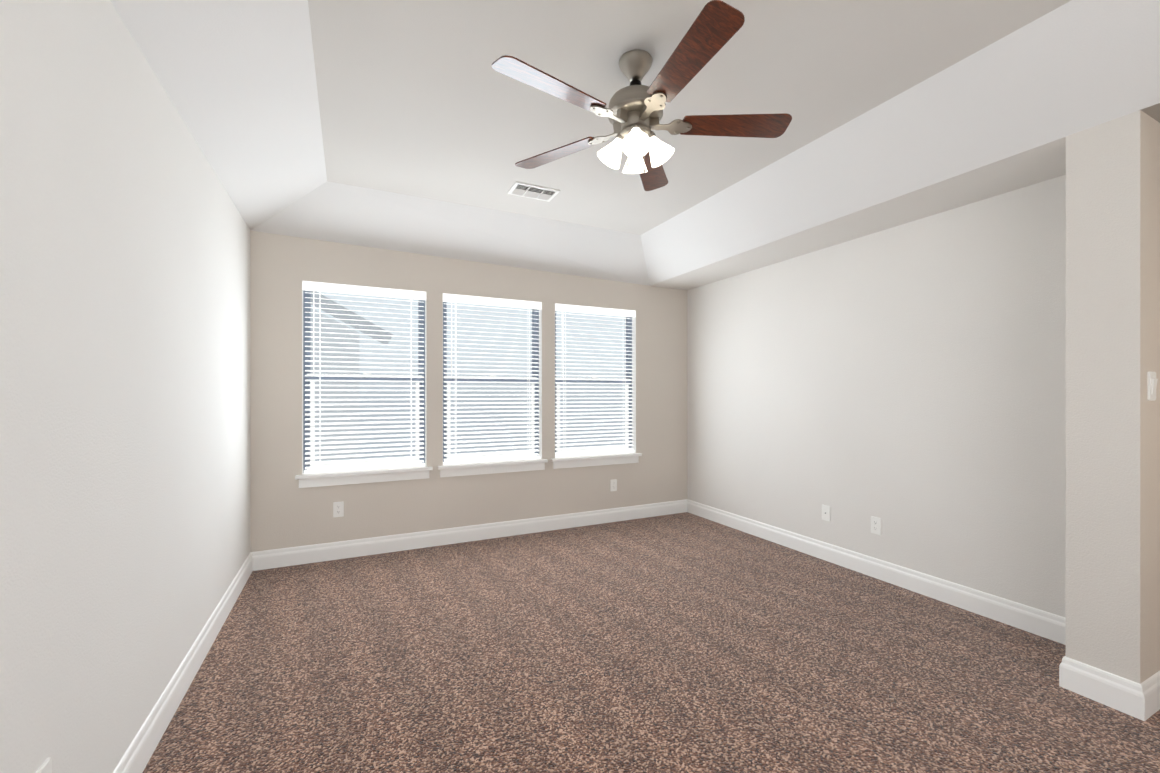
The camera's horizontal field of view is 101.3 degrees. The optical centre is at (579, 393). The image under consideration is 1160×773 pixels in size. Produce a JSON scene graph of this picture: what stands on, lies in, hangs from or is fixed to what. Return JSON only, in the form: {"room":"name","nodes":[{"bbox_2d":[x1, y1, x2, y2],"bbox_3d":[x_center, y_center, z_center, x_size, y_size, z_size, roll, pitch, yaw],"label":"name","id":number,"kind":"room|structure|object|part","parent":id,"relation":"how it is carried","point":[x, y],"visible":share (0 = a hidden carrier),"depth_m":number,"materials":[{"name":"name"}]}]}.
{"room":"empty bedroom","nodes":[
{"label":"empty bedroom","id":0,"kind":"room"},
{"bbox_2d":[0,0,249,772],"bbox_3d":[-1.240,-0.199,0.930,0.140,2.938,5.436,0,0,-26],"label":"wall","id":1,"kind":"structure","parent":0,"point":[124,391],"depth_m":1.38,"materials":[{"name":"paint"}]},
{"bbox_2d":[35,757,51,772],"bbox_3d":[-1.236,0.915,1.092,0.009,0.116,0.072,0,0,-26],"label":"electrical outlet","id":2,"kind":"object","parent":1,"relation":"attached to","point":[46,766],"visible":1,"depth_m":1.11,"materials":[{"name":"white plastic"}]},
{"bbox_2d":[113,551,256,772],"bbox_3d":[-1.201,1.204,1.027,0.015,0.133,5.296,0,0,-26],"label":"baseboard","id":3,"kind":"structure","parent":1,"relation":"attached to","point":[142,747],"depth_m":1.95,"materials":[{"name":"white paint"}]},
{"bbox_2d":[250,231,686,551],"bbox_3d":[-0.634,-0.199,4.322,4.189,2.938,0.140,0,0,-26],"label":"wall","id":4,"kind":"structure","parent":0,"point":[286,511],"depth_m":3.97,"materials":[{"name":"paint"}]},
{"bbox_2d":[333,501,343,516],"bbox_3d":[-1.854,0.890,3.648,0.072,0.116,0.009,0,0,-26],"label":"electrical outlet","id":5,"kind":"object","parent":4,"relation":"attached to","point":[338,509],"visible":1,"depth_m":3.65,"materials":[{"name":"white plastic"}]},
{"bbox_2d":[303,290,424,472],"bbox_3d":[-1.712,-0.120,3.824,0.893,1.450,0.088,0,0,-26],"label":"window","id":6,"kind":"structure","parent":4,"relation":"in","point":[420,302],"depth_m":3.79,"materials":[{"name":"white plastic"}]},
{"bbox_2d":[303,281,425,473],"bbox_3d":[-1.686,-0.121,3.770,0.887,1.445,0.060,0,0,-26],"label":"window blind","id":7,"kind":"object","parent":6,"relation":"attached to","point":[356,290],"visible":1,"depth_m":3.75,"materials":[{"name":"white plastic"}]},
{"bbox_2d":[295,466,432,479],"bbox_3d":[-1.678,0.619,3.753,0.977,0.028,0.118,0,0,-26],"label":"window sill","id":8,"kind":"structure","parent":4,"relation":"attached to","point":[359,472],"depth_m":3.69,"materials":[{"name":"white paint"}]},
{"bbox_2d":[299,471,428,487],"bbox_3d":[-1.669,0.667,3.734,0.933,0.068,0.017,0,0,-26],"label":"window sill","id":9,"kind":"structure","parent":4,"relation":"attached to","point":[333,481],"depth_m":3.71,"materials":[{"name":"white paint"}]},
{"bbox_2d":[302,280,426,474],"bbox_3d":[-1.688,-0.120,3.774,0.893,1.450,0.071,0,0,-26],"label":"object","id":10,"kind":"object","parent":4,"relation":"attached to","point":[425,372],"visible":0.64,"depth_m":3.94,"materials":[{"name":"white paint"}]},
{"bbox_2d":[257,500,684,569],"bbox_3d":[-0.586,1.203,4.259,3.879,0.133,0.015,0,0,-26],"label":"baseboard","id":11,"kind":"structure","parent":4,"relation":"attached to","point":[283,557],"depth_m":4.01,"materials":[{"name":"white paint"}]},
{"bbox_2d":[443,302,538,461],"bbox_3d":[-0.793,-0.120,4.270,0.893,1.450,0.088,0,0,-26],"label":"window","id":12,"kind":"structure","parent":4,"relation":"in","point":[534,313],"depth_m":4.27,"materials":[{"name":"white plastic"}]},
{"bbox_2d":[443,293,541,464],"bbox_3d":[-0.767,-0.122,4.216,0.887,1.445,0.060,0,0,-26],"label":"window blind","id":13,"kind":"object","parent":12,"relation":"attached to","point":[466,299],"visible":0.98,"depth_m":4.20,"materials":[{"name":"white plastic"}]},
{"bbox_2d":[440,463,544,476],"bbox_3d":[-0.749,0.667,4.179,0.933,0.068,0.017,0,0,-26],"label":"window sill","id":14,"kind":"structure","parent":4,"relation":"attached to","point":[488,470],"depth_m":4.16,"materials":[{"name":"white paint"}]},
{"bbox_2d":[444,293,541,458],"bbox_3d":[-0.769,-0.120,4.220,0.893,1.450,0.071,0,0,-26],"label":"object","id":15,"kind":"object","parent":4,"relation":"attached to","point":[540,388],"visible":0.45,"depth_m":4.41,"materials":[{"name":"white paint"}]},
{"bbox_2d":[438,459,547,469],"bbox_3d":[-0.758,0.619,4.199,0.977,0.028,0.118,0,0,-26],"label":"window sill","id":16,"kind":"structure","parent":4,"relation":"attached to","point":[485,464],"depth_m":4.14,"materials":[{"name":"white paint"}]},
{"bbox_2d":[555,311,631,454],"bbox_3d":[0.127,-0.120,4.715,0.893,1.450,0.088,0,0,-26],"label":"window","id":17,"kind":"structure","parent":4,"relation":"in","point":[629,326],"depth_m":4.74,"materials":[{"name":"white plastic"}]},
{"bbox_2d":[555,303,635,457],"bbox_3d":[0.153,-0.122,4.662,0.887,1.445,0.060,0,0,-26],"label":"window blind","id":18,"kind":"object","parent":17,"relation":"attached to","point":[563,308],"visible":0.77,"depth_m":4.64,"materials":[{"name":"white plastic"}]},
{"bbox_2d":[556,303,635,452],"bbox_3d":[0.151,-0.120,4.666,0.893,1.450,0.071,0,0,-26],"label":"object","id":19,"kind":"object","parent":4,"relation":"attached to","point":[634,381],"visible":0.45,"depth_m":4.85,"materials":[{"name":"white paint"}]},
{"bbox_2d":[553,456,638,468],"bbox_3d":[0.171,0.667,4.625,0.933,0.068,0.017,0,0,-26],"label":"window sill","id":20,"kind":"structure","parent":4,"relation":"attached to","point":[591,462],"depth_m":4.61,"materials":[{"name":"white paint"}]},
{"bbox_2d":[551,453,641,461],"bbox_3d":[0.161,0.619,4.645,0.977,0.028,0.118,0,0,-26],"label":"window sill","id":21,"kind":"structure","parent":4,"relation":"attached to","point":[576,458],"depth_m":4.58,"materials":[{"name":"white paint"}]},
{"bbox_2d":[610,479,616,490],"bbox_3d":[0.335,0.910,4.709,0.072,0.116,0.009,0,0,-26],"label":"electrical outlet","id":22,"kind":"object","parent":4,"relation":"attached to","point":[613,484],"visible":1,"depth_m":4.71,"materials":[{"name":"white plastic"}]},
{"bbox_2d":[110,0,1159,285],"bbox_3d":[1.597,-1.389,2.383,6.233,0.557,5.296,0,0,-26],"label":"ceiling","id":23,"kind":"structure","parent":0,"point":[418,126],"depth_m":2.24,"materials":[{"name":"paint"}]},
{"bbox_2d":[507,181,559,201],"bbox_3d":[-0.326,-1.412,3.335,0.320,0.012,0.200,0,0,-26],"label":"ceiling vent","id":24,"kind":"object","parent":23,"relation":"in","point":[521,189],"visible":1,"depth_m":3.32,"materials":[{"name":"white metal"}]},
{"bbox_2d":[492,0,791,190],"bbox_3d":[0.233,-1.178,1.991,1.259,0.480,1.246,0,0,-26],"label":"ceiling fan","id":25,"kind":"object","parent":23,"relation":"hanging from","point":[633,112],"visible":1,"depth_m":1.96,"materials":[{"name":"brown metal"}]},
{"bbox_3d":[-0.101,-1.146,1.767,0.463,0.033,0.195,0,0,-26],"label":"blade","id":26,"kind":"part","parent":25,"relation":"part of","materials":[{"name":"brown wood"}]},
{"bbox_3d":[-0.113,-1.146,2.271,0.307,0.033,0.439,0,0,-26],"label":"blade","id":27,"kind":"part","parent":25,"relation":"part of","materials":[{"name":"brown wood"}]},
{"bbox_3d":[0.128,-1.033,2.041,0.114,0.126,0.110,0,0,-26],"label":"lamp shade","id":28,"kind":"part","parent":25,"relation":"part of","materials":[{"name":"white glass"}]},
{"bbox_2d":[616,133,623,140],"bbox_3d":[0.178,-1.093,2.033,0.051,0.050,0.052,0,0,-26],"label":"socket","id":29,"kind":"object","parent":25,"relation":"attached to","point":[620,136],"depth_m":2.01,"materials":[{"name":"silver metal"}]},
{"bbox_3d":[0.250,-1.033,2.137,0.110,0.126,0.114,0,0,-26],"label":"lamp shade","id":30,"kind":"part","parent":25,"relation":"part of","materials":[{"name":"white glass"}]},
{"bbox_2d":[630,123,641,133],"bbox_3d":[0.231,-1.093,1.968,0.052,0.050,0.051,0,0,-26],"label":"socket","id":31,"kind":"object","parent":25,"relation":"attached to","point":[633,126],"depth_m":1.95,"materials":[{"name":"white glass"}]},
{"bbox_3d":[0.228,-1.044,1.937,0.048,0.071,0.055,0,0,-26],"label":"bulb","id":32,"kind":"part","parent":25,"relation":"part of","materials":[{"name":"white glass"}]},
{"bbox_3d":[0.237,-1.317,2.027,0.060,0.042,0.060,0,0,-26],"label":"rod","id":33,"kind":"part","parent":25,"relation":"part of","materials":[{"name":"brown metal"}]},
{"bbox_3d":[0.224,-1.032,1.918,0.110,0.126,0.114,0,0,-26],"label":"lamp shade","id":34,"kind":"part","parent":25,"relation":"part of","materials":[{"name":"white glass"}]},
{"bbox_3d":[0.363,-1.146,2.435,0.377,0.033,0.394,0,0,-26],"label":"blade","id":35,"kind":"part","parent":25,"relation":"part of","materials":[{"name":"brown wood"}]},
{"bbox_3d":[0.346,-1.033,2.014,0.114,0.126,0.110,0,0,-26],"label":"lamp shade","id":36,"kind":"part","parent":25,"relation":"part of","materials":[{"name":"white glass"}]},
{"bbox_3d":[0.369,-1.146,1.623,0.167,0.033,0.464,0,0,-26],"label":"blade","id":37,"kind":"part","parent":25,"relation":"part of","materials":[{"name":"brown wood"}]},
{"bbox_3d":[0.663,-1.146,2.031,0.448,0.033,0.284,0,0,-26],"label":"blade","id":38,"kind":"part","parent":25,"relation":"part of","materials":[{"name":"brown wood"}]},
{"bbox_2d":[143,512,1159,772],"bbox_3d":[1.597,1.330,2.384,6.513,0.120,5.576,0,0,-26],"label":"floor","id":39,"kind":"structure","parent":0,"point":[685,642],"depth_m":2.16,"materials":[{"name":"carpet"}]},
{"bbox_2d":[651,137,1065,289],"bbox_3d":[1.628,-1.390,3.584,0.483,0.557,3.162,0,0,-26],"label":"soffit","id":40,"kind":"structure","parent":0,"point":[1041,163],"depth_m":2.87,"materials":[{"name":"paint"}]},
{"bbox_2d":[687,175,1065,617],"bbox_3d":[1.908,-0.199,3.720,0.140,2.938,3.162,0,0,-26],"label":"wall","id":41,"kind":"structure","parent":0,"point":[906,383],"depth_m":3.08,"materials":[{"name":"paint"}]},
{"bbox_2d":[822,504,830,521],"bbox_3d":[1.873,0.910,3.621,0.009,0.116,0.072,0,0,-26],"label":"electrical outlet","id":42,"kind":"object","parent":41,"relation":"attached to","point":[826,512],"visible":1,"depth_m":3.61,"materials":[{"name":"white plastic"}]},
{"bbox_2d":[685,499,1065,642],"bbox_3d":[1.842,1.204,3.679,0.015,0.133,3.146,0,0,-26],"label":"baseboard","id":43,"kind":"structure","parent":41,"relation":"attached to","point":[1039,622],"depth_m":3.08,"materials":[{"name":"white paint"}]},
{"bbox_2d":[871,516,880,534],"bbox_3d":[2.040,0.910,3.277,0.009,0.116,0.072,0,0,-26],"label":"electrical outlet","id":44,"kind":"object","parent":41,"relation":"attached to","point":[875,525],"visible":1,"depth_m":3.27,"materials":[{"name":"white plastic"}]},
{"bbox_2d":[1066,110,1159,683],"bbox_3d":[3.410,-0.199,2.571,2.807,2.938,0.216,0,0,-26],"label":"wall","id":45,"kind":"structure","parent":0,"point":[1112,411],"depth_m":1.94,"materials":[{"name":"paint"}]},
{"bbox_2d":[1059,643,1104,691],"bbox_3d":[2.290,1.204,2.156,0.459,0.133,0.015,0,0,-26],"label":"baseboard","id":46,"kind":"structure","parent":45,"relation":"attached to","point":[1074,675],"depth_m":2.02,"materials":[{"name":"white paint"}]},
{"bbox_2d":[1129,671,1159,720],"bbox_3d":[3.454,1.204,2.463,2.822,0.133,0.015,0,0,-26],"label":"baseboard","id":47,"kind":"structure","parent":45,"relation":"attached to","point":[1141,701],"depth_m":1.87,"materials":[{"name":"white paint"}]},
{"bbox_2d":[1147,371,1157,400],"bbox_3d":[2.296,-0.030,1.902,0.072,0.116,0.015,0,0,-26],"label":"light switch","id":48,"kind":"object","parent":45,"relation":"attached to","point":[1152,380],"visible":0.98,"depth_m":1.89,"materials":[{"name":"white plastic"}]},
{"label":"outside","id":49,"kind":"structure","parent":0,"visible":0},
{"bbox_2d":[311,292,624,458],"bbox_3d":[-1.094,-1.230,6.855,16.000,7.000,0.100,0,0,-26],"label":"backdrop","id":50,"kind":"structure","parent":49,"point":[520,317],"depth_m":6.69,"materials":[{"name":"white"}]},
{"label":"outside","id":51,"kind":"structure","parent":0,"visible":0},
{"bbox_2d":[311,291,392,460],"bbox_3d":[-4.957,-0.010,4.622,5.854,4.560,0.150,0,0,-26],"label":"house","id":52,"kind":"structure","parent":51,"point":[338,359],"depth_m":5.60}
]}

